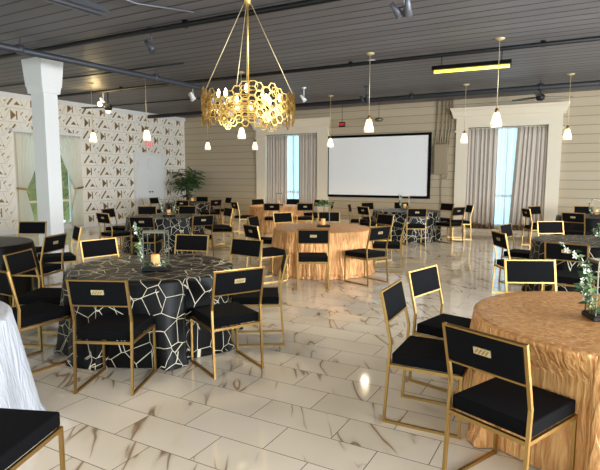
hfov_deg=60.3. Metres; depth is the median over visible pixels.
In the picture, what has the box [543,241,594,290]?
banquet chair
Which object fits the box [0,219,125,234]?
baseboard
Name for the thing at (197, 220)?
banquet chair
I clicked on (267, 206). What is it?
banquet chair
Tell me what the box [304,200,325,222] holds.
banquet chair
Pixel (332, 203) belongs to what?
banquet chair
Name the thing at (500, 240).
banquet chair
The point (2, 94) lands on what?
trim
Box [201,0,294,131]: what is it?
chandelier
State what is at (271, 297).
banquet chair
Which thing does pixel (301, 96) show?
light
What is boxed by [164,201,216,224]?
round table
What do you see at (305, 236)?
banquet chair
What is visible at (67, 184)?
window
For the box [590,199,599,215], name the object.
lantern
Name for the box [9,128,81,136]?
curtain rod
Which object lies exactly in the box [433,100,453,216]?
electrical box
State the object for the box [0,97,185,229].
wall
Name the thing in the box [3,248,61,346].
banquet chair
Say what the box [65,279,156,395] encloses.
banquet chair
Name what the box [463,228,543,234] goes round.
trim
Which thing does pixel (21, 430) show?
banquet chair
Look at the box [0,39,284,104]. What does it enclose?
pipe
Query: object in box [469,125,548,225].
window
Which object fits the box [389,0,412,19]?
light
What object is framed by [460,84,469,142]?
pendant lamp
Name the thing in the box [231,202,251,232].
banquet chair
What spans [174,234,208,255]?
banquet chair
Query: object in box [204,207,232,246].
banquet chair
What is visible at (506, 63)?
fluorescent fixture
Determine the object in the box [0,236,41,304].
round table
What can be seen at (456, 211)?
banquet chair
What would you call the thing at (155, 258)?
candle
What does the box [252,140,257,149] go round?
pendant lamp
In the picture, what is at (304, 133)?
curtain rod
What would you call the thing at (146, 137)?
pendant lamp
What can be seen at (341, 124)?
exit sign
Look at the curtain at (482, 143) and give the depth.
14.45 m
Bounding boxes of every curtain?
[267,136,286,203]
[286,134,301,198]
[299,134,316,219]
[465,128,497,228]
[494,127,518,225]
[509,126,548,230]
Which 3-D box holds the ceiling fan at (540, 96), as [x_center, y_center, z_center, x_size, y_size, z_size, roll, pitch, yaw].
[5.793,-3.336,12.073,1.192,0.390,1.342,0,7,0]
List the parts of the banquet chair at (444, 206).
seat, backrest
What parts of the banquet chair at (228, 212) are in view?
seat, backrest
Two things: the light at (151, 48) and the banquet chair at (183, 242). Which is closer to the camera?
the banquet chair at (183, 242)
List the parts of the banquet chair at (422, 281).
leg, rail, backrest, rail, seat frame, leg, seat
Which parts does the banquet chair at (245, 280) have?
leg, leg, seat, seat frame, leg, rail, backrest, plate, rail, leg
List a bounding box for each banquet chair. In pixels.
[0,270,70,374]
[0,408,65,469]
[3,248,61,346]
[8,233,66,305]
[18,221,47,273]
[38,225,81,285]
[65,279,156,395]
[79,237,118,262]
[96,212,133,257]
[101,208,124,248]
[129,217,162,255]
[137,206,156,214]
[149,197,162,213]
[174,200,188,213]
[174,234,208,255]
[178,206,195,214]
[181,214,213,256]
[190,266,264,379]
[196,197,207,201]
[200,199,221,219]
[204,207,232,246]
[211,209,235,249]
[215,197,231,223]
[229,238,262,266]
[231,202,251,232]
[231,248,288,346]
[243,224,287,282]
[247,215,271,265]
[251,199,263,204]
[263,203,279,234]
[273,212,292,226]
[286,199,299,204]
[295,203,312,223]
[297,229,329,290]
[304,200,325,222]
[314,201,333,222]
[318,212,339,223]
[344,225,390,285]
[347,204,368,223]
[357,206,384,226]
[361,202,373,220]
[372,213,393,261]
[373,219,405,272]
[379,279,471,438]
[394,202,407,207]
[403,208,426,245]
[407,264,470,394]
[435,207,465,243]
[439,203,453,236]
[442,321,577,469]
[446,204,473,239]
[491,230,542,292]
[498,223,529,284]
[504,259,556,292]
[521,208,551,246]
[527,206,545,241]
[537,221,563,235]
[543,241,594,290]
[561,212,591,234]
[574,206,593,213]
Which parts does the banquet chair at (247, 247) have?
leg, backrest, leg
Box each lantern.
[142,230,170,270]
[163,199,174,216]
[317,205,329,226]
[400,195,409,209]
[581,258,599,321]
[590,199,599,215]
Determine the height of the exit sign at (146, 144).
0.200 m
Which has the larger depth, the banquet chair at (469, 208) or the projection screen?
the projection screen
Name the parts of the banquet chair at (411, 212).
leg, seat, backrest, leg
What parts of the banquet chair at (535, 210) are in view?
backrest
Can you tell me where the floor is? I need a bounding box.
[0,218,544,469]
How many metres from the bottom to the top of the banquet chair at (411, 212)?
0.844 m
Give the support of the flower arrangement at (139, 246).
on the lantern at (165, 267)
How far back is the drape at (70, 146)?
15.27 m
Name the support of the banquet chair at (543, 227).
on the floor
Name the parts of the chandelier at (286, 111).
rod, frame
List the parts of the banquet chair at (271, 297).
seat, seat frame, leg, leg, backrest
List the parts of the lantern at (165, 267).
post, post, frame, post, post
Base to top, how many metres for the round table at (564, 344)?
0.704 m
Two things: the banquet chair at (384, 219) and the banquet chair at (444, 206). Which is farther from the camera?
the banquet chair at (444, 206)
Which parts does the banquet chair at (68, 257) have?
seat, seat frame, backrest, leg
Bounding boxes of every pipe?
[0,0,340,58]
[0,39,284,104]
[57,36,599,96]
[147,80,599,118]
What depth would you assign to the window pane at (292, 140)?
17.40 m
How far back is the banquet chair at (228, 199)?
17.11 m
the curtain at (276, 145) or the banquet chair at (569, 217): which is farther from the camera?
the curtain at (276, 145)
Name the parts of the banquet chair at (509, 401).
leg, plate, rail, backrest, rail, leg, seat frame, seat, leg, leg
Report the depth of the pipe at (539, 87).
12.82 m
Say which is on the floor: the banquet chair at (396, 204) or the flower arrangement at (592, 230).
the banquet chair at (396, 204)
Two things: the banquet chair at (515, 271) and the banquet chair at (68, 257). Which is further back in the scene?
the banquet chair at (68, 257)
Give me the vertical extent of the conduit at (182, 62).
0.030 m
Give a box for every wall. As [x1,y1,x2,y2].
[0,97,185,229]
[184,90,599,230]
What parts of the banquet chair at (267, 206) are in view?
seat, backrest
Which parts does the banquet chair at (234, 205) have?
backrest, seat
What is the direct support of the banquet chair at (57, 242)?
on the floor
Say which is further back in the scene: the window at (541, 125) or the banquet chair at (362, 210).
the window at (541, 125)
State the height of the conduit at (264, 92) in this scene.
0.030 m
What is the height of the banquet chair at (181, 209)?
0.844 m
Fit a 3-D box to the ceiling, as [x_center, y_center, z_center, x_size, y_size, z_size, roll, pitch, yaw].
[0.001,-2.975,6.674,20.300,0.100,18.820,4,7,29]
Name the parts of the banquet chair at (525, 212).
leg, backrest, seat, leg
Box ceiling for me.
[0,0,599,117]
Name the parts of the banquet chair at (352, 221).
seat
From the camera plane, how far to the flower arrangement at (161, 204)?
10.72 m
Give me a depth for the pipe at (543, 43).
9.50 m
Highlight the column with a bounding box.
[21,57,68,255]
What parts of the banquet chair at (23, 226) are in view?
backrest, seat, leg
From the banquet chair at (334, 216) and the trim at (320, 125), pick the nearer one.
the banquet chair at (334, 216)
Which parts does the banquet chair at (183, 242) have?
leg, backrest, rail, leg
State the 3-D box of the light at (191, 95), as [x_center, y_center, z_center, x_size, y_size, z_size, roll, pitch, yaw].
[-2.580,-3.393,12.361,0.166,0.367,0.283,-2,7,-21]
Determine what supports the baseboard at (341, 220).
attached to the wall at (229, 167)
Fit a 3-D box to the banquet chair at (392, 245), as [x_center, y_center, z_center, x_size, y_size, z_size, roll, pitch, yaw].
[1.479,0.165,8.531,0.520,0.844,0.435,2,7,12]
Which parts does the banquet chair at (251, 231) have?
backrest, leg, seat frame, seat, leg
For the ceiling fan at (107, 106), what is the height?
0.580 m
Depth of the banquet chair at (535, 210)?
12.35 m
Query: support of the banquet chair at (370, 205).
on the floor
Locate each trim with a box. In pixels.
[0,91,184,121]
[133,152,164,214]
[250,117,329,222]
[450,101,569,234]
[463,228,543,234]
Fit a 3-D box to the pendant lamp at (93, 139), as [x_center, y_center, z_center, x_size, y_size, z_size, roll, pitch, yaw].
[-4.880,-2.867,12.132,0.178,1.366,0.178,4,7,29]
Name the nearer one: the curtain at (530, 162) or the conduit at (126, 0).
the conduit at (126, 0)
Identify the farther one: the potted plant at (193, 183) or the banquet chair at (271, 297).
the potted plant at (193, 183)
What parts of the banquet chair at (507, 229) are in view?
leg, backrest, seat frame, seat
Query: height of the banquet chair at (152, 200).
0.844 m
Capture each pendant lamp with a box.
[88,82,96,142]
[143,84,150,140]
[205,103,210,149]
[237,71,245,138]
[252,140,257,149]
[327,95,333,146]
[364,52,374,132]
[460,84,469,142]
[490,37,504,126]
[562,73,574,139]
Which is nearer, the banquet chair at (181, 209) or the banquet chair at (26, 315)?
the banquet chair at (26, 315)
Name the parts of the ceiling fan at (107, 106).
blade, motor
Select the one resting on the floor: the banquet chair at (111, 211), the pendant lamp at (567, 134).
the banquet chair at (111, 211)
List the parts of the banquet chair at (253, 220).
backrest, seat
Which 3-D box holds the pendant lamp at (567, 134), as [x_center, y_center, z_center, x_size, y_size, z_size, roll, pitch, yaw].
[5.719,-2.721,10.986,0.178,1.366,0.178,4,7,29]
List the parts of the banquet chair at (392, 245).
seat, seat frame, leg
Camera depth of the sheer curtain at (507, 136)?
14.23 m
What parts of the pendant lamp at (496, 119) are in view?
lamp shade, cord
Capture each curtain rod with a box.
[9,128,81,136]
[266,133,316,135]
[470,124,548,128]
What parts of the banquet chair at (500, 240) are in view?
leg, backrest, leg, seat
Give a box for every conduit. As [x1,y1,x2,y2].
[0,62,183,86]
[102,92,268,106]
[126,0,193,12]
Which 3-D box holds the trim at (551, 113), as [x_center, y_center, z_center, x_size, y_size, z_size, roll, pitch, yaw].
[5.570,-1.765,14.051,2.990,3.440,0.250,4,7,29]
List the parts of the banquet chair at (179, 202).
backrest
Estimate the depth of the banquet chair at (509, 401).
2.45 m
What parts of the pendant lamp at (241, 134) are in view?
lamp shade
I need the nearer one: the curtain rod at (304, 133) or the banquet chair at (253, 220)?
the banquet chair at (253, 220)
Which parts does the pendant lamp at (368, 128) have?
lamp shade, cord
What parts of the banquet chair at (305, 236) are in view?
leg, seat, seat frame, backrest, rail, rail, leg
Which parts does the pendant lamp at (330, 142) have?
cord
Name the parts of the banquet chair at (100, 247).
leg, rail, backrest, rail, leg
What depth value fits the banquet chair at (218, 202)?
15.64 m
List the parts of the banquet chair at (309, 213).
seat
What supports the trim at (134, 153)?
attached to the wall at (107, 164)
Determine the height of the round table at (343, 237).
0.704 m
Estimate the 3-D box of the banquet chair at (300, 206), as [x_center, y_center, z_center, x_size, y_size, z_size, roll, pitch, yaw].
[0.109,-0.447,13.876,0.435,0.844,0.520,-1,7,-6]
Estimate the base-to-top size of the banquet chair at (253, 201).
0.844 m
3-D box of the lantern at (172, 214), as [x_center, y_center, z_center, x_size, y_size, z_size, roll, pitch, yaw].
[-2.729,-0.565,10.759,0.220,0.354,0.160,1,7,4]
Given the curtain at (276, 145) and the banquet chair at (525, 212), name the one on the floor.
the banquet chair at (525, 212)
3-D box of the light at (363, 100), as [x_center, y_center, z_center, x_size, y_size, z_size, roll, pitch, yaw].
[1.581,-3.379,12.475,0.166,0.407,0.283,-6,9,-41]
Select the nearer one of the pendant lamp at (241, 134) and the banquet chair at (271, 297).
the banquet chair at (271, 297)
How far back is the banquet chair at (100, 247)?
5.79 m
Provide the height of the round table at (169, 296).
0.704 m
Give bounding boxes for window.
[26,154,73,223]
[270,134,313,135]
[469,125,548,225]
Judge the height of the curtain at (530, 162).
2.765 m
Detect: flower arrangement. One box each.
[132,221,167,266]
[159,198,176,214]
[559,242,599,313]
[588,202,599,213]
[591,223,599,239]
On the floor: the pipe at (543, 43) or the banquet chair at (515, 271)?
the banquet chair at (515, 271)
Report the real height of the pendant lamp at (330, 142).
1.366 m
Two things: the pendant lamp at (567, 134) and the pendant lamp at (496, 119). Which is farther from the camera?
the pendant lamp at (567, 134)
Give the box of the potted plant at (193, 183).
[169,167,205,199]
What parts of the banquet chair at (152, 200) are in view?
backrest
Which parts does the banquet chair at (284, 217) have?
backrest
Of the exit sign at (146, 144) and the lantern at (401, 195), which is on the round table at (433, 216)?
the lantern at (401, 195)
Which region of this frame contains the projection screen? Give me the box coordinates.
[328,132,431,198]
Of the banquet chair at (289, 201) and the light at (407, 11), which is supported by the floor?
the banquet chair at (289, 201)
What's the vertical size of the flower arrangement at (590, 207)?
0.272 m
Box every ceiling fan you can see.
[81,92,133,113]
[512,91,548,100]
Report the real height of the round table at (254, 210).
0.704 m
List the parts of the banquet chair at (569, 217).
backrest, seat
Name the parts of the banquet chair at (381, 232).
leg, seat, seat frame, leg, backrest, leg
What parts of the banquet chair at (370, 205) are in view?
backrest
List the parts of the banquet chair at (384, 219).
backrest, leg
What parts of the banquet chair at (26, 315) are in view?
backrest, leg, seat, leg, seat frame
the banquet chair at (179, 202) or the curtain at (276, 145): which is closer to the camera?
the banquet chair at (179, 202)
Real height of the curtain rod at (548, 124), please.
0.070 m
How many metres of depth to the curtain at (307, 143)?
17.05 m
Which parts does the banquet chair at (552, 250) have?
leg, rail, backrest, rail, seat frame, seat, leg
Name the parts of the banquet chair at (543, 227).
backrest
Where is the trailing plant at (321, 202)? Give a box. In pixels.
[315,200,331,205]
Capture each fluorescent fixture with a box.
[42,0,109,16]
[431,51,511,73]
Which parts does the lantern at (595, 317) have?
frame, post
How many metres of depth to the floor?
3.71 m
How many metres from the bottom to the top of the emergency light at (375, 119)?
0.590 m
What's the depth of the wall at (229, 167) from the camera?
15.46 m
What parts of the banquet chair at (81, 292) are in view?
leg, rail, plate, backrest, rail, leg, seat frame, seat, leg, leg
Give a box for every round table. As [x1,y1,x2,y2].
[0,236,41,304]
[0,301,45,410]
[54,254,242,370]
[122,214,204,254]
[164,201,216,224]
[248,204,304,232]
[268,223,374,279]
[371,208,441,242]
[452,291,599,469]
[521,235,599,293]
[553,214,599,235]
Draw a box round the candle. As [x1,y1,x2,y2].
[151,254,159,266]
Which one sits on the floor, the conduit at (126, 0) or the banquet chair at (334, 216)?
the banquet chair at (334, 216)
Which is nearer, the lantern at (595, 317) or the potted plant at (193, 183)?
the lantern at (595, 317)
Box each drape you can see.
[15,132,34,220]
[59,135,83,226]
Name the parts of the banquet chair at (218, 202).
seat, backrest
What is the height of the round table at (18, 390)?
0.704 m
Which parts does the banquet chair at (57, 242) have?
seat, seat frame, leg, backrest, leg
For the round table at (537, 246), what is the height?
0.704 m
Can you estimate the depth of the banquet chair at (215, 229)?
10.81 m
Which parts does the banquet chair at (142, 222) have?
leg, backrest, seat, seat frame, leg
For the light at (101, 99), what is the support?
hanging from the ceiling
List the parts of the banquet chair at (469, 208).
seat, backrest, leg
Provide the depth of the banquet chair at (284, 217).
10.10 m
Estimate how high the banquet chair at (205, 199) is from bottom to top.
0.844 m
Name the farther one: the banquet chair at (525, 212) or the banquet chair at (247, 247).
the banquet chair at (525, 212)
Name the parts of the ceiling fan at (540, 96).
blade, motor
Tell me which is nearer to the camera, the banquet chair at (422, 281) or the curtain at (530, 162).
the banquet chair at (422, 281)
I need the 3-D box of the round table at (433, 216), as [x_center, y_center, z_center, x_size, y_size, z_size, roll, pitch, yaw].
[2.622,-0.265,12.874,1.778,0.704,1.797,4,7,29]
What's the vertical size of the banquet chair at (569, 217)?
0.844 m
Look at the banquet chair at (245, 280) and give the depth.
4.06 m
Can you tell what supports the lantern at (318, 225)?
on the round table at (343, 237)
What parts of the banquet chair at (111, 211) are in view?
backrest, seat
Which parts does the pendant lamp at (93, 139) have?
lamp shade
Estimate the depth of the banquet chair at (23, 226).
8.05 m
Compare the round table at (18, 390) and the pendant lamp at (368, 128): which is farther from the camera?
the pendant lamp at (368, 128)
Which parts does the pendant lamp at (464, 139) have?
lamp shade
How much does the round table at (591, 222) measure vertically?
0.704 m
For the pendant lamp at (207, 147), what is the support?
hanging from the ceiling
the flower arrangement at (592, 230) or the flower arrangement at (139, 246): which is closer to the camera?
the flower arrangement at (139, 246)
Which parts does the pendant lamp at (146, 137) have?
lamp shade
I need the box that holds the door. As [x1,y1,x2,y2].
[136,154,163,213]
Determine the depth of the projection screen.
15.81 m
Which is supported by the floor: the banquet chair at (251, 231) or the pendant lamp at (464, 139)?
the banquet chair at (251, 231)
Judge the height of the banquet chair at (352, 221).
0.844 m
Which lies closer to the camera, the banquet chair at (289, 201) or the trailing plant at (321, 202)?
the trailing plant at (321, 202)
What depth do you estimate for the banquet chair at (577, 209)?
12.45 m
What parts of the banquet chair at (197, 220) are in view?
leg, seat, backrest, leg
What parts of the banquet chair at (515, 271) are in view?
leg, rail, backrest, rail, leg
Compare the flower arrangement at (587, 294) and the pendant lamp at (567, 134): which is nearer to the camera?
the flower arrangement at (587, 294)
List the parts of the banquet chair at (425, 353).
leg, rail, backrest, rail, leg, seat frame, seat, leg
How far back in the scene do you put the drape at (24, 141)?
13.88 m
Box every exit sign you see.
[144,141,152,147]
[339,105,344,126]
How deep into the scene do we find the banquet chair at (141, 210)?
12.13 m
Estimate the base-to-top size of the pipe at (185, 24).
0.098 m
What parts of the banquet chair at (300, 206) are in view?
seat, backrest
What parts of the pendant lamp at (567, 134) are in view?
lamp shade, cord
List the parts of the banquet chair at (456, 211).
seat, leg, backrest, leg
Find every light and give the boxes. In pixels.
[97,95,105,105]
[144,27,156,53]
[188,89,195,100]
[300,87,306,102]
[360,86,368,102]
[374,118,382,121]
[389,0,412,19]
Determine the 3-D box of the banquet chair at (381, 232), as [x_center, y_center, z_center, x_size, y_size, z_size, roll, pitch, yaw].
[0.987,0.274,7.567,0.435,0.844,0.520,-5,8,-39]
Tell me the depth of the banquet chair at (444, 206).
13.63 m
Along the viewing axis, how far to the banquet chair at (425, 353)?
3.22 m
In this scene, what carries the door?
in the wall at (107, 164)
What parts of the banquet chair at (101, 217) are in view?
backrest, leg, seat frame, seat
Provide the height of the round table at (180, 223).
0.704 m
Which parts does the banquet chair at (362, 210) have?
backrest, seat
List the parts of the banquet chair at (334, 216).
backrest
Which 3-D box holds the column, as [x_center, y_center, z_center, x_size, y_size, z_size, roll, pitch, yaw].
[-4.835,-1.438,9.899,0.560,3.699,0.480,4,7,29]
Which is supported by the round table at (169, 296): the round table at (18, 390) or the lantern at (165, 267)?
the lantern at (165, 267)
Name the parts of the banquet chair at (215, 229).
seat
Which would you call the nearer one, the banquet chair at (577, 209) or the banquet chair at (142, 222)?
the banquet chair at (142, 222)
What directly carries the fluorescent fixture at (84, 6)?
hanging from the ceiling
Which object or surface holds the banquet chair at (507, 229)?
on the floor
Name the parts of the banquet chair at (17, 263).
leg, backrest, rail, leg, seat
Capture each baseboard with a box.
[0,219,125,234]
[215,214,449,229]

